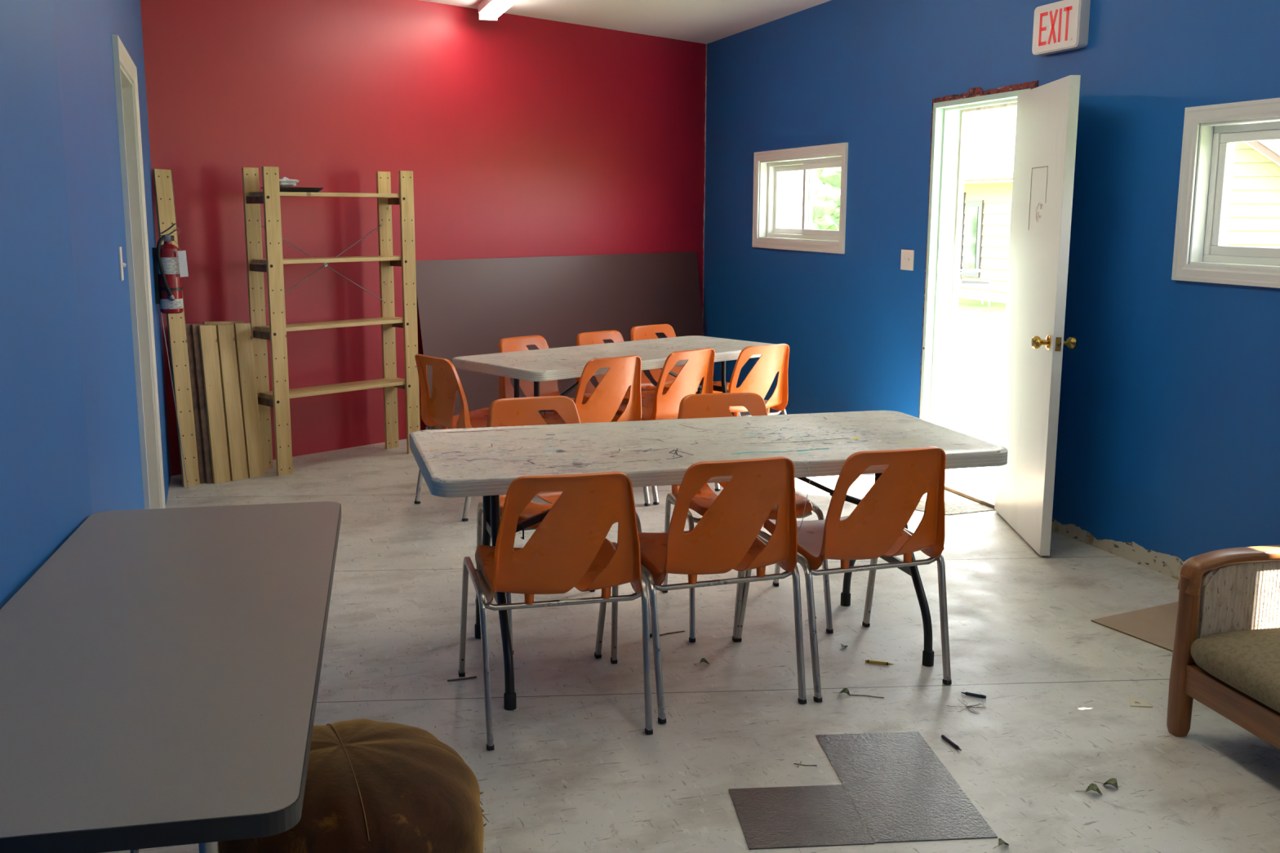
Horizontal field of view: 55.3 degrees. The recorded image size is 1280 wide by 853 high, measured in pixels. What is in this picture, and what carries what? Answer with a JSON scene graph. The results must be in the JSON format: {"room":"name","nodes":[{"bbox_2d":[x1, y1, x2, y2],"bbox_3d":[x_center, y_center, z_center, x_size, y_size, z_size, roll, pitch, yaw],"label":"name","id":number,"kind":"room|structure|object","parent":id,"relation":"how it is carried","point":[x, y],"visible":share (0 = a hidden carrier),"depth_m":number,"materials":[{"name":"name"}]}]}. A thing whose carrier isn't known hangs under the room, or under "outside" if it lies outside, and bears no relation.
{"room":"community room","nodes":[
{"label":"community room","id":0,"kind":"room"},
{"bbox_2d":[0,0,92,608],"bbox_3d":[-0.984,-0.010,0.591,0.150,2.800,4.934,-2,10,-11],"label":"wall","id":1,"kind":"structure","parent":0,"point":[45,493],"depth_m":2.67,"materials":[{"name":"blue paint"}]},
{"bbox_2d":[52,0,133,514],"bbox_3d":[-1.633,-0.525,3.480,0.152,2.800,1.100,-3,11,-18],"label":"wall","id":2,"kind":"structure","parent":0,"point":[75,21],"depth_m":3.43,"materials":[{"name":"blue paint"}]},
{"bbox_2d":[96,0,170,509],"bbox_3d":[-2.264,-0.855,5.327,0.150,2.800,2.862,-3,11,-19],"label":"wall","id":3,"kind":"structure","parent":0,"point":[122,18],"depth_m":4.50,"materials":[{"name":"blue paint"}]},
{"bbox_2d":[118,246,126,280],"bbox_3d":[-1.787,-0.563,4.223,0.021,0.115,0.070,-3,11,-19],"label":"light switch","id":4,"kind":"object","parent":3,"relation":"attached to","point":[122,264],"visible":1,"depth_m":4.20,"materials":[{"name":"white plastic"}]},
{"bbox_2d":[111,34,165,509],"bbox_3d":[-2.159,-0.467,5.104,0.172,2.115,1.120,-3,11,-19],"label":"door frame","id":5,"kind":"structure","parent":3,"relation":"in","point":[125,69],"depth_m":5.48,"materials":[{"name":"white paint"}]},
{"bbox_2d":[152,223,188,313],"bbox_3d":[-2.450,-0.822,6.356,0.149,0.465,0.137,8,13,38],"label":"fire extinguisher","id":6,"kind":"object","parent":3,"relation":"attached to","point":[170,264],"visible":1,"depth_m":6.33,"materials":[{"name":"red metal"}]},
{"bbox_2d":[140,0,706,475],"bbox_3d":[-1.160,-1.384,8.335,0.150,2.800,4.728,10,14,43],"label":"wall","id":7,"kind":"structure","parent":0,"point":[518,135],"depth_m":7.73,"materials":[{"name":"red paint"}]},
{"bbox_2d":[421,0,831,44],"bbox_3d":[-0.316,-2.074,3.797,5.917,0.150,11.800,-3,11,-18],"label":"ceiling","id":8,"kind":"structure","parent":0,"point":[701,21],"depth_m":8.22,"materials":[{"name":"white paint"}]},
{"bbox_2d":[478,0,518,20],"bbox_3d":[-0.805,-2.577,7.326,0.130,0.096,1.240,-3,10,-17],"label":"ceiling light","id":9,"kind":"object","parent":8,"relation":"attached to","point":[488,10],"visible":1,"depth_m":7.63,"materials":[{"name":"white paint"}]},
{"bbox_2d":[104,412,1279,852],"bbox_3d":[0.010,0.820,4.290,4.687,0.120,11.154,-3,11,-18],"label":"floor","id":10,"kind":"structure","parent":0,"point":[575,767],"depth_m":3.88,"materials":[{"name":"grey concrete"}]},
{"bbox_2d":[0,501,341,852],"bbox_3d":[-0.911,0.717,2.389,0.611,0.740,1.720,-2,10,-12],"label":"folding table","id":11,"kind":"object","parent":10,"relation":"on","point":[160,671],"visible":1,"depth_m":1.99,"materials":[{"name":"grey plastic"}]},
{"bbox_2d":[159,303,188,488],"bbox_3d":[-2.496,-0.168,6.541,0.114,1.019,0.015,3,10,13],"label":"board","id":12,"kind":"object","parent":10,"relation":"on","point":[159,304],"visible":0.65,"depth_m":6.54,"materials":[{"name":"wood"}]},
{"bbox_2d":[152,168,199,487],"bbox_3d":[-2.516,-0.529,6.635,0.093,1.709,0.268,-6,12,-33],"label":"board","id":13,"kind":"object","parent":10,"relation":"on","point":[162,177],"visible":0.88,"depth_m":6.63,"materials":[{"name":"brown wood"}]},
{"bbox_2d":[170,170,198,460],"bbox_3d":[-2.526,-0.533,6.668,0.093,1.704,0.259,-6,12,-32],"label":"board","id":14,"kind":"object","parent":10,"relation":"on","point":[171,171],"visible":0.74,"depth_m":6.68,"materials":[{"name":"brown wood"}]},
{"bbox_2d":[186,324,205,483],"bbox_3d":[-2.438,-0.128,6.776,0.095,0.876,0.214,-6,12,-29],"label":"board","id":15,"kind":"object","parent":10,"relation":"on","point":[192,366],"visible":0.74,"depth_m":6.75,"materials":[{"name":"brown wood"}]},
{"bbox_2d":[191,324,213,484],"bbox_3d":[-2.399,-0.126,6.774,0.095,0.874,0.214,-6,12,-29],"label":"board","id":16,"kind":"object","parent":10,"relation":"on","point":[194,327],"visible":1,"depth_m":6.74,"materials":[{"name":"brown wood"}]},
{"bbox_2d":[198,324,231,484],"bbox_3d":[-2.359,-0.123,6.773,0.095,0.869,0.214,-6,12,-30],"label":"board","id":17,"kind":"object","parent":10,"relation":"on","point":[207,334],"visible":1,"depth_m":6.76,"materials":[{"name":"brown wood"}]},
{"bbox_2d":[203,321,248,478],"bbox_3d":[-2.313,-0.152,6.928,0.207,0.887,0.286,10,14,43],"label":"board","id":18,"kind":"object","parent":10,"relation":"on","point":[210,323],"visible":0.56,"depth_m":6.89,"materials":[{"name":"brown wood"}]},
{"bbox_2d":[216,324,248,480],"bbox_3d":[-2.286,-0.134,6.849,0.095,0.865,0.214,-6,12,-30],"label":"board","id":19,"kind":"object","parent":10,"relation":"on","point":[225,333],"visible":1,"depth_m":6.84,"materials":[{"name":"brown wood"}]},
{"bbox_2d":[233,323,265,478],"bbox_3d":[-2.214,-0.148,6.923,0.095,0.867,0.214,-6,12,-30],"label":"board","id":20,"kind":"object","parent":10,"relation":"on","point":[242,331],"visible":1,"depth_m":6.91,"materials":[{"name":"brown wood"}]},
{"bbox_2d":[241,166,420,475],"bbox_3d":[-1.796,-0.642,7.222,0.248,1.722,0.990,10,14,43],"label":"shelf unit","id":21,"kind":"object","parent":10,"relation":"on","point":[281,394],"visible":0.95,"depth_m":7.08,"materials":[{"name":"brown wood"}]},
{"bbox_2d":[260,186,324,192],"bbox_3d":[-1.961,-1.337,6.896,0.177,0.026,0.319,10,14,43],"label":"paint tray","id":22,"kind":"object","parent":21,"relation":"on","point":[282,188],"visible":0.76,"depth_m":6.84,"materials":[{"name":"black plastic"}]},
{"bbox_2d":[279,177,299,186],"bbox_3d":[-1.984,-1.373,6.857,0.101,0.057,0.157,10,14,43],"label":"crumpled cloth","id":23,"kind":"object","parent":22,"relation":"in","point":[284,181],"visible":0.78,"depth_m":6.84,"materials":[{"name":"white fabric"}]},
{"bbox_2d":[217,719,488,852],"bbox_3d":[-0.612,0.856,2.559,0.584,0.410,0.573,-4,11,-23],"label":"pouf","id":24,"kind":"object","parent":10,"relation":"on","point":[371,786],"visible":0.71,"depth_m":2.41,"materials":[{"name":"brown fabric"}]},
{"bbox_2d":[413,354,488,521],"bbox_3d":[-0.793,0.013,6.229,0.639,0.792,0.528,-8,13,-39],"label":"chair","id":25,"kind":"object","parent":10,"relation":"on","point":[437,410],"visible":0.57,"depth_m":6.07,"materials":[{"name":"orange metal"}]},
{"bbox_2d":[447,675,476,681],"bbox_3d":[-0.575,0.815,3.946,0.095,0.004,0.008,-4,11,-21],"label":"twig","id":26,"kind":"object","parent":10,"relation":"on","point":[474,676],"visible":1,"depth_m":3.94,"materials":[{"name":"brown wood"}]},
{"bbox_2d":[498,335,588,413],"bbox_3d":[-0.460,-0.082,6.772,0.639,0.792,0.528,10,14,43],"label":"chair","id":27,"kind":"object","parent":10,"relation":"on","point":[550,388],"visible":0.28,"depth_m":6.88,"materials":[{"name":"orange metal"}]},
{"bbox_2d":[458,471,653,751],"bbox_3d":[-0.260,0.467,3.680,0.528,0.792,0.639,-2,10,-14],"label":"chair","id":28,"kind":"object","parent":10,"relation":"on","point":[570,548],"visible":1,"depth_m":3.43,"materials":[{"name":"orange plastic"}]},
{"bbox_2d":[415,251,703,429],"bbox_3d":[-0.453,-0.667,8.984,0.157,1.164,2.800,10,14,43],"label":"panel","id":29,"kind":"object","parent":10,"relation":"on","point":[466,307],"visible":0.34,"depth_m":8.74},
{"bbox_2d":[475,395,652,654],"bbox_3d":[-0.311,0.327,4.474,0.528,0.792,0.639,-4,11,-20],"label":"chair","id":30,"kind":"object","parent":10,"relation":"on","point":[515,411],"visible":0.2,"depth_m":4.64,"materials":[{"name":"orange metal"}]},
{"bbox_2d":[541,355,649,506],"bbox_3d":[-0.309,0.008,6.269,0.528,0.792,0.639,-8,13,-38],"label":"chair","id":31,"kind":"object","parent":10,"relation":"on","point":[602,405],"visible":0.53,"depth_m":6.05,"materials":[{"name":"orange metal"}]},
{"bbox_2d":[452,335,775,416],"bbox_3d":[-0.076,-0.047,6.714,1.800,0.740,0.762,-9,13,-41],"label":"folding table","id":32,"kind":"object","parent":10,"relation":"on","point":[536,366],"visible":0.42,"depth_m":6.43,"materials":[{"name":"plastic"}]},
{"bbox_2d":[576,330,666,404],"bbox_3d":[-0.051,-0.133,7.070,0.528,0.792,0.639,-9,13,-41],"label":"chair","id":33,"kind":"object","parent":10,"relation":"on","point":[593,337],"visible":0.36,"depth_m":7.17,"materials":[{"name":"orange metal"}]},
{"bbox_2d":[615,347,720,505],"bbox_3d":[0.070,-0.046,6.581,0.528,0.792,0.639,-9,14,-42],"label":"chair","id":34,"kind":"object","parent":10,"relation":"on","point":[700,363],"visible":0.58,"depth_m":6.35,"materials":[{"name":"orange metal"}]},
{"bbox_2d":[659,630,684,635],"bbox_3d":[0.105,0.742,4.378,0.122,0.004,0.010,-5,11,-27],"label":"twig","id":35,"kind":"object","parent":10,"relation":"on","point":[684,630],"visible":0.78,"depth_m":4.38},
{"bbox_2d":[630,324,741,416],"bbox_3d":[0.258,-0.204,7.480,0.528,0.792,0.639,-8,13,-39],"label":"chair","id":36,"kind":"object","parent":10,"relation":"on","point":[646,331],"visible":0.31,"depth_m":7.60,"materials":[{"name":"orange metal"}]},
{"bbox_2d":[594,456,806,724],"bbox_3d":[0.198,0.434,3.877,0.528,0.792,0.639,-3,11,-19],"label":"chair","id":37,"kind":"object","parent":10,"relation":"on","point":[726,538],"visible":0.94,"depth_m":3.63,"materials":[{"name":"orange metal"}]},
{"bbox_2d":[694,657,709,664],"bbox_3d":[0.208,0.788,4.080,0.050,0.018,0.030,-6,12,-32],"label":"dried leaf","id":38,"kind":"object","parent":10,"relation":"on","point":[703,660],"visible":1,"depth_m":4.09,"materials":[{"name":"green plant"}]},
{"bbox_2d":[408,410,1008,711],"bbox_3d":[0.200,0.409,4.151,1.860,0.740,0.845,-3,10,-15],"label":"folding table","id":39,"kind":"object","parent":10,"relation":"on","point":[484,462],"visible":0.76,"depth_m":3.98,"materials":[{"name":"plastic"}]},
{"bbox_2d":[662,392,833,642],"bbox_3d":[0.377,0.311,4.577,0.528,0.792,0.639,-2,10,-11],"label":"chair","id":40,"kind":"object","parent":10,"relation":"on","point":[700,405],"visible":0.36,"depth_m":4.74,"materials":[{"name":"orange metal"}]},
{"bbox_2d":[728,343,789,416],"bbox_3d":[0.504,-0.090,6.841,0.528,0.792,0.639,-7,12,-35],"label":"chair","id":41,"kind":"object","parent":10,"relation":"on","point":[774,358],"visible":0.44,"depth_m":6.62,"materials":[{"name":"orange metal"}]},
{"bbox_2d":[793,763,817,766],"bbox_3d":[0.452,0.927,3.345,0.063,0.002,0.008,2,10,10],"label":"twig","id":42,"kind":"object","parent":10,"relation":"on","point":[793,763],"visible":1,"depth_m":3.34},
{"bbox_2d":[832,688,850,696],"bbox_3d":[0.632,0.834,3.831,0.053,0.018,0.032,1,10,2],"label":"dried leaf","id":43,"kind":"object","parent":10,"relation":"on","point":[845,690],"visible":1,"depth_m":3.83,"materials":[{"name":"green plant"}]},
{"bbox_2d":[736,446,951,702],"bbox_3d":[0.685,0.408,4.037,0.528,0.792,0.639,-3,11,-18],"label":"chair","id":44,"kind":"object","parent":10,"relation":"on","point":[875,528],"visible":0.93,"depth_m":3.79,"materials":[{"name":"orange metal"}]},
{"bbox_2d":[728,731,997,849],"bbox_3d":[0.535,0.947,3.231,0.610,0.003,0.615,-1,10,-5],"label":"tiles","id":45,"kind":"object","parent":10,"relation":"on","point":[816,815],"depth_m":3.12,"materials":[{"name":"grey tile"}]},
{"bbox_2d":[850,694,884,697],"bbox_3d":[0.708,0.843,3.822,0.110,0.002,0.008,2,10,12],"label":"twig","id":46,"kind":"object","parent":10,"relation":"on","point":[851,695],"visible":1,"depth_m":3.82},
{"bbox_2d":[865,659,893,665],"bbox_3d":[0.803,0.792,4.093,0.093,0.010,0.010,4,11,19],"label":"crayon","id":47,"kind":"object","parent":10,"relation":"on","point":[866,660],"visible":1,"depth_m":4.09,"materials":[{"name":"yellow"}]},
{"bbox_2d":[858,480,995,515],"bbox_3d":[1.506,0.371,6.502,0.385,0.004,0.795,-3,11,-18],"label":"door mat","id":48,"kind":"object","parent":10,"relation":"on","point":[954,504],"visible":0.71,"depth_m":6.30,"materials":[{"name":"white"}]},
{"bbox_2d":[941,734,961,751],"bbox_3d":[0.887,0.901,3.477,0.010,0.010,0.100,-3,11,-17],"label":"crayon","id":49,"kind":"object","parent":10,"relation":"on","point":[943,736],"visible":1,"depth_m":3.47,"materials":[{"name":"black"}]},
{"bbox_2d":[946,698,986,714],"bbox_3d":[0.998,0.858,3.736,0.104,0.005,0.108,8,13,38],"label":"clump","id":50,"kind":"object","parent":10,"relation":"on","point":[970,706],"visible":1,"depth_m":3.73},
{"bbox_2d":[960,692,986,698],"bbox_3d":[1.044,0.841,3.825,0.077,0.010,0.010,5,11,27],"label":"crayon","id":51,"kind":"object","parent":10,"relation":"on","point":[965,693],"visible":1,"depth_m":3.82,"materials":[{"name":"blue"}]},
{"bbox_2d":[992,838,1008,848],"bbox_3d":[0.865,0.998,2.916,0.027,0.016,0.044,9,13,40],"label":"dried leaf","id":52,"kind":"object","parent":10,"relation":"on","point":[1001,842],"visible":1,"depth_m":2.92,"materials":[{"name":"green plant"}]},
{"bbox_2d":[1075,783,1102,795],"bbox_3d":[1.172,0.949,3.183,0.062,0.022,0.037,-1,10,-9],"label":"dried leaf","id":53,"kind":"object","parent":10,"relation":"on","point":[1093,787],"visible":1,"depth_m":3.19,"materials":[{"name":"green plant"}]},
{"bbox_2d":[1093,777,1118,789],"bbox_3d":[1.231,0.942,3.226,0.062,0.021,0.037,4,11,19],"label":"dried leaf","id":54,"kind":"object","parent":10,"relation":"on","point":[1113,781],"visible":1,"depth_m":3.23,"materials":[{"name":"green plant"}]},
{"bbox_2d":[1090,601,1177,652],"bbox_3d":[2.082,0.745,4.396,0.600,0.005,0.620,-5,11,-27],"label":"cardboard sheet","id":55,"kind":"object","parent":10,"relation":"on","point":[1155,625],"visible":0.36,"depth_m":4.49,"materials":[{"name":"brown cardboard"}]},
{"bbox_2d":[1129,693,1152,707],"bbox_3d":[1.544,0.851,3.796,0.067,0.003,0.099,1,10,6],"label":"cutout","id":56,"kind":"object","parent":10,"relation":"on","point":[1132,700],"visible":1,"depth_m":3.77,"materials":[{"name":"beige paper"}]},
{"bbox_2d":[1166,545,1279,750],"bbox_3d":[2.110,0.607,2.923,0.896,0.793,1.426,-2,10,-12],"label":"armchair","id":57,"kind":"object","parent":10,"relation":"on","point":[1226,653],"visible":1,"depth_m":3.47,"materials":[{"name":"brown wood"}]},
{"bbox_2d":[1191,627,1279,712],"bbox_3d":[1.940,0.672,3.241,0.692,0.152,0.654,-2,10,-12],"label":"seat cushion","id":58,"kind":"object","parent":57,"relation":"on","point":[1239,666],"depth_m":3.31,"materials":[{"name":"beige fabric"}]},
{"bbox_2d":[792,461,810,536],"bbox_3d":[0.452,0.255,3.742,0.112,0.301,0.077,-3,11,-18],"label":"string","id":59,"kind":"object","parent":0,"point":[793,461],"visible":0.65,"depth_m":3.72,"materials":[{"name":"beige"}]},
{"bbox_2d":[702,0,1279,580],"bbox_3d":[2.313,-0.741,4.780,0.150,2.800,11.174,-3,11,-18],"label":"wall","id":60,"kind":"structure","parent":0,"point":[1168,446],"depth_m":5.53,"materials":[{"name":"blue paint"}]},
{"bbox_2d":[704,61,706,217],"bbox_3d":[0.531,-2.356,9.838,0.001,1.380,0.012,-3,11,-18],"label":"trim","id":61,"kind":"structure","parent":60,"relation":"attached to","point":[706,61],"depth_m":9.84,"materials":[{"name":"white paint"}]},
{"bbox_2d":[751,142,848,253],"bbox_3d":[1.129,-1.546,8.313,0.168,0.683,1.430,-3,11,-18],"label":"window","id":62,"kind":"structure","parent":60,"relation":"in","point":[766,199],"depth_m":8.38,"materials":[{"name":"white paint"}]},
{"bbox_2d":[900,248,914,271],"bbox_3d":[1.517,-0.949,6.957,0.019,0.115,0.136,-3,11,-18],"label":"light switch","id":63,"kind":"object","parent":60,"relation":"attached to","point":[907,255],"visible":1,"depth_m":6.95,"materials":[{"name":"white plastic"}]},
{"bbox_2d":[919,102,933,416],"bbox_3d":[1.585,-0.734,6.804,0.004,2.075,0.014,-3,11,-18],"label":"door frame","id":64,"kind":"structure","parent":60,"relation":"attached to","point":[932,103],"depth_m":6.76,"materials":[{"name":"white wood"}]},
{"bbox_2d":[919,88,1031,509],"bbox_3d":[1.798,-0.626,6.426,0.220,2.195,0.965,-3,11,-18],"label":"door frame","id":65,"kind":"structure","parent":60,"relation":"in","point":[949,123],"depth_m":6.74,"materials":[{"name":"white paint"}]},
{"bbox_2d":[994,75,1080,555],"bbox_3d":[1.798,-0.509,5.588,0.185,2.035,0.867,1,10,3],"label":"door","id":66,"kind":"structure","parent":65,"relation":"attached to","point":[1047,114],"depth_m":5.45,"materials":[{"name":"white paint"}]},
{"bbox_2d":[932,80,1038,102],"bbox_3d":[1.731,-1.700,6.188,0.005,0.048,0.932,-3,11,-18],"label":"trim","id":67,"kind":"structure","parent":60,"relation":"attached to","point":[974,91],"depth_m":6.15,"materials":[{"name":"wood"}]},
{"bbox_2d":[1031,0,1090,55],"bbox_3d":[1.904,-1.814,5.541,0.058,0.215,0.335,-3,11,-18],"label":"exit sign","id":68,"kind":"object","parent":60,"relation":"attached to","point":[1063,25],"visible":1,"depth_m":5.49,"materials":[{"name":"white plastic"}]},
{"bbox_2d":[1171,97,1279,288],"bbox_3d":[2.472,-0.811,4.236,0.168,0.680,1.490,-3,11,-18],"label":"window","id":69,"kind":"structure","parent":60,"relation":"in","point":[1224,138],"depth_m":4.81,"materials":[{"name":"white paint"}]},
{"label":"outside","id":70,"kind":"structure","parent":0,"visible":0},
{"bbox_2d":[784,237,1005,440],"bbox_3d":[24.157,-3.229,28.734,56.233,0.200,100.000,-3,11,-18],"label":"lawn","id":71,"kind":"structure","parent":70,"point":[980,327],"depth_m":12.99,"materials":[{"name":"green plant"}]},
{"bbox_2d":[812,156,841,239],"bbox_3d":[4.860,-4.967,28.503,1.921,3.173,1.931,5,11,27],"label":"tree","id":72,"kind":"object","parent":71,"relation":"on","point":[826,198],"visible":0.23,"depth_m":27.89,"materials":[{"name":"green plant"}]},
{"bbox_2d":[950,440,998,489],"bbox_3d":[2.593,0.461,6.542,1.333,0.120,3.500,-3,11,-18],"label":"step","id":73,"kind":"structure","parent":71,"relation":"on","point":[986,476],"depth_m":7.21,"materials":[{"name":"concrete"}]},
{"bbox_2d":[959,268,991,306],"bbox_3d":[5.819,-2.648,21.645,0.688,0.995,0.588,1,10,3],"label":"garden chair","id":74,"kind":"object","parent":71,"relation":"on","point":[982,282],"visible":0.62,"depth_m":21.42,"materials":[{"name":"white paint"}]},
{"bbox_2d":[958,106,1017,303],"bbox_3d":[7.895,-4.609,22.706,4.300,4.500,6.400,-3,11,-18],"label":"house","id":75,"kind":"structure","parent":71,"relation":"on","point":[990,141],"depth_m":22.70,"materials":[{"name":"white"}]},
{"bbox_2d":[1226,120,1279,266],"bbox_3d":[8.809,-3.310,13.597,3.950,5.270,3.570,5,11,27],"label":"house","id":76,"kind":"structure","parent":71,"relation":"on","point":[1254,220],"depth_m":13.19,"materials":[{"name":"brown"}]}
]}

